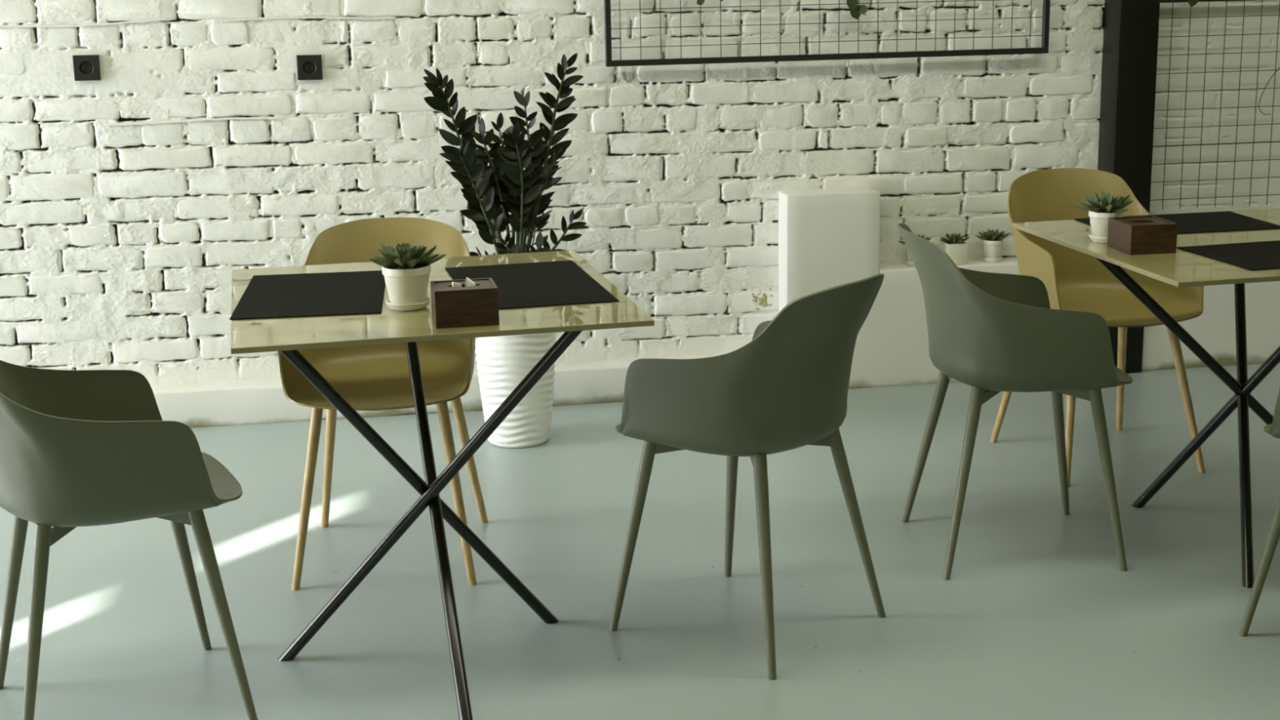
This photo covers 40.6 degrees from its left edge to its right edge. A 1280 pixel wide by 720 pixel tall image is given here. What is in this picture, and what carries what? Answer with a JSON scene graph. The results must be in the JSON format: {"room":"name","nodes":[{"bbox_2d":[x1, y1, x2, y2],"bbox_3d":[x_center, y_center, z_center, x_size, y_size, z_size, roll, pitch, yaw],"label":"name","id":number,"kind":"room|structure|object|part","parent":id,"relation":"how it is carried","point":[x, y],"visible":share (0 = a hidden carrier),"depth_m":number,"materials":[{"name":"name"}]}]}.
{"room":"cafe","nodes":[
{"label":"cafe","id":0,"kind":"room"},
{"bbox_2d":[0,362,1279,719],"bbox_3d":[0.489,1.110,1.852,11.400,0.100,8.900,-3,14,-9],"label":"floor","id":1,"kind":"structure","parent":0,"point":[1037,616],"depth_m":4.09,"materials":[{"name":"grey concrete"}]},
{"bbox_2d":[0,360,257,719],"bbox_3d":[-1.067,0.307,3.389,0.547,0.808,0.463,-7,15,-25],"label":"dining chair","id":2,"kind":"object","parent":1,"relation":"on","point":[78,447],"visible":1,"depth_m":3.21,"materials":[{"name":"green plastic"}]},
{"bbox_3d":[-1.275,0.465,3.517,0.141,0.450,0.029,3,14,16],"label":"leg","id":3,"kind":"part","parent":2,"relation":"part of","materials":[{"name":"green paint"}]},
{"bbox_3d":[-1.127,0.533,3.218,0.029,0.450,0.141,4,14,22],"label":"leg","id":4,"kind":"part","parent":2,"relation":"part of","materials":[{"name":"green paint"}]},
{"bbox_3d":[-0.966,0.427,3.671,0.029,0.440,0.116,4,15,22],"label":"leg","id":5,"kind":"part","parent":2,"relation":"part of","materials":[{"name":"green paint"}]},
{"bbox_3d":[-0.810,0.498,3.358,0.116,0.440,0.029,3,14,15],"label":"leg","id":6,"kind":"part","parent":2,"relation":"part of","materials":[{"name":"green paint"}]},
{"bbox_2d":[278,217,488,590],"bbox_3d":[-0.624,0.090,4.260,0.463,0.808,0.548,-1,13,-1],"label":"dining chair","id":7,"kind":"object","parent":1,"relation":"on","point":[372,377],"visible":0.62,"depth_m":4.36,"materials":[{"name":"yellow plastic"}]},
{"bbox_3d":[-0.791,0.321,4.113,0.026,0.434,0.146,7,16,30],"label":"leg","id":8,"kind":"part","parent":7,"relation":"part of","materials":[{"name":"beige wood"}]},
{"bbox_3d":[-0.800,0.239,4.454,0.026,0.434,0.146,-10,16,-32],"label":"leg","id":9,"kind":"part","parent":7,"relation":"part of","materials":[{"name":"beige wood"}]},
{"bbox_3d":[-0.438,0.312,4.121,0.026,0.434,0.146,-10,16,-32],"label":"leg","id":10,"kind":"part","parent":7,"relation":"part of","materials":[{"name":"beige wood"}]},
{"bbox_3d":[-0.447,0.231,4.462,0.026,0.434,0.146,7,16,30],"label":"leg","id":11,"kind":"part","parent":7,"relation":"part of","materials":[{"name":"beige wood"}]},
{"bbox_2d":[231,249,654,719],"bbox_3d":[-0.433,0.245,3.722,0.819,0.750,1.089,-4,14,-12],"label":"dining table","id":12,"kind":"object","parent":1,"relation":"on","point":[286,335],"visible":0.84,"depth_m":3.52,"materials":[{"name":"yellow"}]},
{"bbox_2d":[229,270,385,319],"bbox_3d":[-0.709,-0.145,3.753,0.305,0.002,0.485,-3,14,-6],"label":"placemat","id":13,"kind":"object","parent":12,"relation":"on","point":[357,292],"visible":0.98,"depth_m":3.72,"materials":[{"name":"black"}]},
{"bbox_2d":[369,242,446,311],"bbox_3d":[-0.487,-0.174,3.574,0.141,0.134,0.146,7,16,32],"label":"potted succulent","id":14,"kind":"object","parent":12,"relation":"on","point":[406,268],"visible":1,"depth_m":3.54,"materials":[{"name":"beige ceramic"}]},
{"bbox_2d":[382,263,431,304],"bbox_3d":[-0.482,-0.155,3.578,0.100,0.084,0.100,-7,14,-22],"label":"pot","id":15,"kind":"object","parent":14,"relation":"attached to","point":[406,283],"depth_m":3.54,"materials":[{"name":"beige ceramic"}]},
{"bbox_3d":[-0.483,-0.200,3.567,0.040,0.029,0.040,-7,15,-22],"label":"crown","id":16,"kind":"part","parent":14,"relation":"part of","materials":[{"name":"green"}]},
{"bbox_3d":[-0.450,0.275,3.622,0.641,0.738,0.026,-11,16,-35],"label":"leg","id":17,"kind":"part","parent":12,"relation":"part of","materials":[{"name":"black metal"}]},
{"bbox_3d":[-0.437,0.280,3.602,0.671,0.738,0.203,-4,14,-12],"label":"leg","id":18,"kind":"part","parent":12,"relation":"part of","materials":[{"name":"black metal"}]},
{"bbox_3d":[-0.435,0.273,3.628,0.026,0.738,0.899,-4,14,-13],"label":"leg","id":19,"kind":"part","parent":12,"relation":"part of","materials":[{"name":"black metal"}]},
{"bbox_2d":[430,277,499,328],"bbox_3d":[-0.349,-0.114,3.440,0.124,0.074,0.112,-4,14,-11],"label":"tissue box","id":20,"kind":"object","parent":12,"relation":"on","point":[477,305],"visible":1,"depth_m":3.39,"materials":[{"name":"brown wood"}]},
{"bbox_2d":[452,281,462,287],"bbox_3d":[-0.363,-0.146,3.436,0.020,0.019,0.010,-5,14,-18],"label":"tissue","id":21,"kind":"object","parent":20,"relation":"in","point":[454,284],"visible":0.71,"depth_m":3.43,"materials":[{"name":"white paper"}]},
{"bbox_3d":[-0.350,-0.145,3.432,0.109,0.005,0.097,-4,14,-11],"label":"lid","id":22,"kind":"part","parent":20,"relation":"part of","materials":[{"name":"brown wood"}]},
{"bbox_2d":[465,277,475,286],"bbox_3d":[-0.337,-0.152,3.445,0.022,0.025,0.010,3,14,16],"label":"tissue","id":23,"kind":"object","parent":20,"relation":"in","point":[468,282],"visible":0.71,"depth_m":3.44,"materials":[{"name":"white paper"}]},
{"bbox_2d":[444,260,618,309],"bbox_3d":[-0.248,-0.168,3.813,0.300,0.002,0.505,-4,14,-13],"label":"placemat","id":24,"kind":"object","parent":12,"relation":"on","point":[562,282],"visible":0.78,"depth_m":3.81,"materials":[{"name":"black"}]},
{"bbox_2d":[422,53,586,448],"bbox_3d":[-0.379,-0.322,5.185,0.451,1.169,0.255,-8,15,-26],"label":"potted plant","id":25,"kind":"object","parent":1,"relation":"on","point":[504,362],"visible":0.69,"depth_m":5.14,"materials":[{"name":"green plant"}]},
{"bbox_3d":[-0.485,-0.529,5.147,0.205,0.598,0.025,0,13,4],"label":"stem","id":26,"kind":"part","parent":25,"relation":"part of","materials":[{"name":"green"}]},
{"bbox_3d":[-0.462,-0.417,5.119,0.133,0.392,0.029,-3,14,-9],"label":"stem","id":27,"kind":"part","parent":25,"relation":"part of","materials":[{"name":"green plant"}]},
{"bbox_3d":[-0.448,-0.426,5.196,0.108,0.372,0.012,1,14,10],"label":"stem","id":28,"kind":"part","parent":25,"relation":"part of","materials":[{"name":"green plant"}]},
{"bbox_3d":[-0.421,-0.445,5.141,0.086,0.431,0.014,-6,14,-20],"label":"stem","id":29,"kind":"part","parent":25,"relation":"part of","materials":[{"name":"green plant"}]},
{"bbox_3d":[-0.394,-0.465,5.183,0.037,0.451,0.026,12,19,43],"label":"stem","id":30,"kind":"part","parent":25,"relation":"part of","materials":[{"name":"green plant"}]},
{"bbox_3d":[-0.378,-0.005,5.258,0.256,0.520,0.255,-3,14,-9],"label":"planter","id":31,"kind":"part","parent":25,"relation":"part of","materials":[{"name":"white ceramic"}]},
{"bbox_3d":[-0.378,-0.424,5.161,0.033,0.381,0.013,-3,14,-9],"label":"stem","id":32,"kind":"part","parent":25,"relation":"part of","materials":[{"name":"green plant"}]},
{"bbox_3d":[-0.360,-0.444,5.134,0.031,0.431,0.020,-3,14,-9],"label":"stem","id":33,"kind":"part","parent":25,"relation":"part of","materials":[{"name":"green plant"}]},
{"bbox_3d":[-0.347,-0.494,5.149,0.056,0.521,0.014,-3,14,-9],"label":"stem","id":34,"kind":"part","parent":25,"relation":"part of","materials":[{"name":"green plant"}]},
{"bbox_3d":[-0.302,-0.421,5.163,0.114,0.371,0.006,-3,14,-9],"label":"stem","id":35,"kind":"part","parent":25,"relation":"part of","materials":[{"name":"green"}]},
{"bbox_3d":[-0.294,-0.553,5.169,0.175,0.628,0.043,-3,14,-9],"label":"stem","id":36,"kind":"part","parent":25,"relation":"part of","materials":[{"name":"green"}]},
{"bbox_3d":[-0.276,-0.328,5.188,0.158,0.186,0.013,-1,13,0],"label":"stem","id":37,"kind":"part","parent":25,"relation":"part of","materials":[{"name":"green plant"}]},
{"bbox_2d":[608,273,885,679],"bbox_3d":[0.246,0.196,3.744,0.548,0.808,0.463,10,17,39],"label":"dining chair","id":38,"kind":"object","parent":1,"relation":"on","point":[786,388],"visible":1,"depth_m":3.55,"materials":[{"name":"green paint"}]},
{"bbox_3d":[-0.014,0.383,3.776,0.116,0.440,0.029,-2,13,-2],"label":"leg","id":39,"kind":"part","parent":38,"relation":"part of","materials":[{"name":"green paint"}]},
{"bbox_3d":[0.214,0.314,4.042,0.029,0.440,0.116,-3,14,-8],"label":"leg","id":40,"kind":"part","parent":38,"relation":"part of","materials":[{"name":"green paint"}]},
{"bbox_3d":[0.259,0.423,3.564,0.029,0.450,0.141,-3,14,-8],"label":"leg","id":41,"kind":"part","parent":38,"relation":"part of","materials":[{"name":"green paint"}]},
{"bbox_3d":[0.476,0.358,3.818,0.141,0.450,0.029,-2,13,-2],"label":"leg","id":42,"kind":"part","parent":38,"relation":"part of","materials":[{"name":"green paint"}]},
{"bbox_2d":[777,186,879,388],"bbox_3d":[0.636,-0.238,5.826,0.322,0.670,0.124,-3,14,-9],"label":"pedestal","id":43,"kind":"object","parent":1,"relation":"on","point":[828,237],"depth_m":5.74,"materials":[{"name":"white paint"}]},
{"bbox_2d":[897,223,1133,580],"bbox_3d":[0.898,0.069,4.219,0.548,0.808,0.463,-2,13,-4],"label":"dining chair","id":44,"kind":"object","parent":1,"relation":"on","point":[994,333],"visible":1,"depth_m":4.02,"materials":[{"name":"green paint"}]},
{"bbox_3d":[0.735,0.210,4.413,0.141,0.450,0.029,9,17,36],"label":"leg","id":45,"kind":"part","parent":44,"relation":"part of","materials":[{"name":"green paint"}]},
{"bbox_3d":[0.763,0.288,4.083,0.029,0.450,0.141,11,18,42],"label":"leg","id":46,"kind":"part","parent":44,"relation":"part of","materials":[{"name":"green paint"}]},
{"bbox_3d":[1.081,0.200,4.449,0.029,0.440,0.116,11,18,42],"label":"leg","id":47,"kind":"part","parent":44,"relation":"part of","materials":[{"name":"green paint"}]},
{"bbox_3d":[1.111,0.282,4.103,0.116,0.440,0.029,9,17,36],"label":"leg","id":48,"kind":"part","parent":44,"relation":"part of","materials":[{"name":"green paint"}]},
{"bbox_2d":[989,168,1205,487],"bbox_3d":[1.310,-0.115,4.956,0.463,0.808,0.548,-5,14,-14],"label":"dining chair","id":49,"kind":"object","parent":1,"relation":"on","point":[1074,280],"visible":0.59,"depth_m":5.06,"materials":[{"name":"yellow plastic"}]},
{"bbox_3d":[1.104,0.045,5.106,0.146,0.434,0.026,11,18,42],"label":"leg","id":50,"kind":"part","parent":49,"relation":"part of","materials":[{"name":"beige wood"}]},
{"bbox_3d":[1.191,0.123,4.776,0.026,0.434,0.146,3,14,18],"label":"leg","id":51,"kind":"part","parent":49,"relation":"part of","materials":[{"name":"beige wood"}]},
{"bbox_3d":[1.446,0.018,5.191,0.026,0.434,0.146,3,14,18],"label":"leg","id":52,"kind":"part","parent":49,"relation":"part of","materials":[{"name":"beige wood"}]},
{"bbox_3d":[1.533,0.096,4.860,0.146,0.434,0.026,11,18,42],"label":"leg","id":53,"kind":"part","parent":49,"relation":"part of","materials":[{"name":"beige wood"}]},
{"bbox_2d":[1012,208,1279,588],"bbox_3d":[1.474,0.075,4.271,0.828,0.750,0.858,-4,14,-11],"label":"dining table","id":54,"kind":"object","parent":1,"relation":"on","point":[1181,268],"visible":0.83,"depth_m":4.19,"materials":[{"name":"yellow"}]},
{"bbox_2d":[1073,190,1133,243],"bbox_3d":[1.132,-0.346,4.189,0.151,0.119,0.144,-8,15,-27],"label":"potted succulent","id":55,"kind":"object","parent":54,"relation":"on","point":[1100,208],"visible":0.88,"depth_m":4.17,"materials":[{"name":"beige ceramic"}]},
{"bbox_2d":[1088,210,1123,236],"bbox_3d":[1.131,-0.328,4.199,0.082,0.070,0.082,-8,15,-27],"label":"pot","id":56,"kind":"object","parent":55,"relation":"attached to","point":[1099,220],"depth_m":4.17,"materials":[{"name":"beige ceramic"}]},
{"bbox_2d":[1106,215,1177,255],"bbox_3d":[1.185,-0.295,4.080,0.113,0.069,0.128,-3,14,-9],"label":"tissue box","id":57,"kind":"object","parent":54,"relation":"on","point":[1147,234],"visible":1,"depth_m":4.03,"materials":[{"name":"brown wood"}]},
{"bbox_3d":[1.185,-0.324,4.073,0.098,0.005,0.113,-3,14,-9],"label":"lid","id":58,"kind":"part","parent":57,"relation":"part of","materials":[{"name":"brown wood"}]},
{"bbox_2d":[1074,211,1279,234],"bbox_3d":[1.383,-0.351,4.441,0.440,0.002,0.290,-3,14,-10],"label":"placemat","id":59,"kind":"object","parent":54,"relation":"on","point":[1216,221],"visible":0.58,"depth_m":4.44,"materials":[{"name":"black"}]},
{"bbox_3d":[1.487,0.083,4.264,0.810,0.738,0.026,-3,14,-6],"label":"leg","id":60,"kind":"part","parent":54,"relation":"part of","materials":[{"name":"black metal"}]},
{"bbox_3d":[1.487,0.083,4.264,0.026,0.738,0.633,-11,16,-34],"label":"leg","id":61,"kind":"part","parent":54,"relation":"part of","materials":[{"name":"black metal"}]},
{"bbox_2d":[1176,240,1279,270],"bbox_3d":[1.527,-0.249,4.002,0.450,0.002,0.310,-4,14,-13],"label":"placemat","id":62,"kind":"object","parent":54,"relation":"on","point":[1255,255],"visible":1,"depth_m":4.00,"materials":[{"name":"black"}]},
{"bbox_3d":[1.487,0.083,4.264,0.026,0.738,0.748,2,14,13],"label":"leg","id":63,"kind":"part","parent":54,"relation":"part of","materials":[{"name":"black metal"}]},
{"bbox_2d":[1238,387,1279,636],"bbox_3d":[1.596,0.215,3.552,0.463,0.808,0.548,-9,16,-31],"label":"dining chair","id":64,"kind":"object","parent":1,"relation":"on","point":[1273,428],"visible":1,"depth_m":3.67,"materials":[{"name":"green paint"}]},
{"bbox_3d":[1.344,0.382,3.664,0.116,0.440,0.029,3,14,16],"label":"leg","id":65,"kind":"part","parent":64,"relation":"part of","materials":[{"name":"green paint"}]},
{"bbox_2d":[0,0,1279,385],"bbox_3d":[-0.230,-1.516,5.586,11.400,3.300,0.306,-3,14,-9],"label":"wall","id":66,"kind":"structure","parent":0,"point":[121,246],"depth_m":5.59,"materials":[{"name":"white paint"}]},
{"bbox_2d":[72,54,101,80],"bbox_3d":[-1.704,-0.900,5.321,0.077,0.077,0.018,-3,14,-9],"label":"wall socket","id":67,"kind":"object","parent":66,"relation":"attached to","point":[86,67],"visible":1,"depth_m":5.32,"materials":[{"name":"black plastic"}]},
{"bbox_2d":[296,54,322,79],"bbox_3d":[-1.038,-0.919,5.427,0.077,0.077,0.018,-3,14,-9],"label":"wall socket","id":68,"kind":"object","parent":66,"relation":"attached to","point":[308,66],"visible":1,"depth_m":5.42,"materials":[{"name":"black plastic"}]},
{"bbox_2d":[150,352,728,427],"bbox_3d":[-2.656,0.211,5.388,6.360,0.127,0.126,-3,14,-9],"label":"baseboard","id":69,"kind":"structure","parent":66,"relation":"attached to","point":[246,402],"depth_m":5.58,"materials":[{"name":"white paint"}]},
{"bbox_2d":[604,0,1050,66],"bbox_3d":[0.613,-1.356,5.580,1.488,0.761,0.064,-3,14,-9],"label":"grid panel","id":70,"kind":"object","parent":66,"relation":"attached to","point":[1046,8],"visible":1,"depth_m":5.62,"materials":[{"name":"black metal"}]},
{"bbox_2d":[697,0,723,4],"bbox_3d":[0.199,-1.188,5.503,0.148,0.115,0.014,-3,14,-9],"label":"sprig","id":71,"kind":"object","parent":70,"relation":"hanging from","point":[699,2],"visible":1,"depth_m":5.51,"materials":[{"name":"green plant"}]},
{"bbox_2d":[846,0,867,19],"bbox_3d":[0.703,-1.189,5.586,0.074,0.173,0.015,-3,14,-9],"label":"sprig","id":72,"kind":"object","parent":70,"relation":"hanging from","point":[855,11],"visible":1,"depth_m":5.60,"materials":[{"name":"green plant"}]},
{"bbox_2d":[878,257,1019,386],"bbox_3d":[1.192,-0.141,5.942,0.802,0.404,0.125,-3,14,-9],"label":"low wall ledge","id":73,"kind":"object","parent":66,"relation":"attached to","point":[904,359],"depth_m":5.84,"materials":[{"name":"white paint"}]},
{"bbox_2d":[897,234,930,266],"bbox_3d":[0.938,-0.372,5.838,0.116,0.104,0.110,-10,16,-34],"label":"potted succulent","id":74,"kind":"object","parent":73,"relation":"on","point":[909,261],"visible":0.21,"depth_m":5.83,"materials":[{"name":"beige ceramic"}]},
{"bbox_2d":[905,244,913,262],"bbox_3d":[0.933,-0.359,5.844,0.072,0.066,0.072,-10,16,-34],"label":"pot","id":75,"kind":"object","parent":74,"relation":"on","point":[908,257],"depth_m":5.83,"materials":[{"name":"beige ceramic"}]},
{"bbox_2d":[938,232,969,264],"bbox_3d":[1.064,-0.380,5.862,0.099,0.103,0.101,4,14,19],"label":"potted succulent","id":76,"kind":"object","parent":73,"relation":"on","point":[955,246],"visible":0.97,"depth_m":5.83,"materials":[{"name":"beige ceramic"}]},
{"bbox_2d":[940,241,968,264],"bbox_3d":[1.065,-0.364,5.865,0.072,0.072,0.072,-4,14,-12],"label":"pot","id":77,"kind":"object","parent":76,"relation":"on","point":[957,251],"depth_m":5.83,"materials":[{"name":"beige ceramic"}]},
{"bbox_2d":[974,228,1010,262],"bbox_3d":[1.200,-0.391,5.887,0.114,0.109,0.105,8,16,32],"label":"potted succulent","id":78,"kind":"object","parent":73,"relation":"on","point":[993,241],"visible":1,"depth_m":5.86,"materials":[{"name":"beige ceramic"}]},
{"bbox_2d":[982,239,1003,257],"bbox_3d":[1.201,-0.376,5.885,0.070,0.070,0.070,-7,15,-23],"label":"pot","id":79,"kind":"object","parent":78,"relation":"on","point":[992,247],"depth_m":5.86,"materials":[{"name":"beige ceramic"}]},
{"bbox_2d":[1097,0,1159,373],"bbox_3d":[1.629,-1.575,5.676,0.138,3.300,0.160,-3,14,-9],"label":"column","id":80,"kind":"structure","parent":66,"relation":"attached to","point":[1130,28],"depth_m":5.78,"materials":[{"name":"black paint"}]},
{"bbox_2d":[1142,280,1279,370],"bbox_3d":[3.590,-0.282,6.308,3.782,0.417,0.125,-3,14,-9],"label":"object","id":81,"kind":"structure","parent":66,"relation":"attached to","point":[1214,330],"depth_m":6.03,"materials":[{"name":"white paint"}]},
{"bbox_2d":[1150,0,1279,209],"bbox_3d":[2.296,-0.895,5.968,1.168,0.727,0.064,-3,14,-9],"label":"grid panel","id":82,"kind":"object","parent":66,"relation":"attached to","point":[1161,1],"visible":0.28,"depth_m":5.89,"materials":[{"name":"black metal"}]},
{"bbox_2d":[1186,0,1198,6],"bbox_3d":[1.845,-1.230,5.768,0.049,0.102,0.011,-6,14,-19],"label":"sprig","id":83,"kind":"object","parent":82,"relation":"hanging from","point":[1192,2],"visible":1,"depth_m":5.77,"materials":[{"name":"green plant"}]},
{"bbox_2d":[1258,66,1279,115],"bbox_3d":[2.200,-0.956,5.891,0.179,0.237,0.012,-3,14,-9],"label":"sprig","id":84,"kind":"object","parent":82,"relation":"hanging from","point":[1279,67],"visible":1,"depth_m":5.89,"materials":[{"name":"green plant"}]}
]}

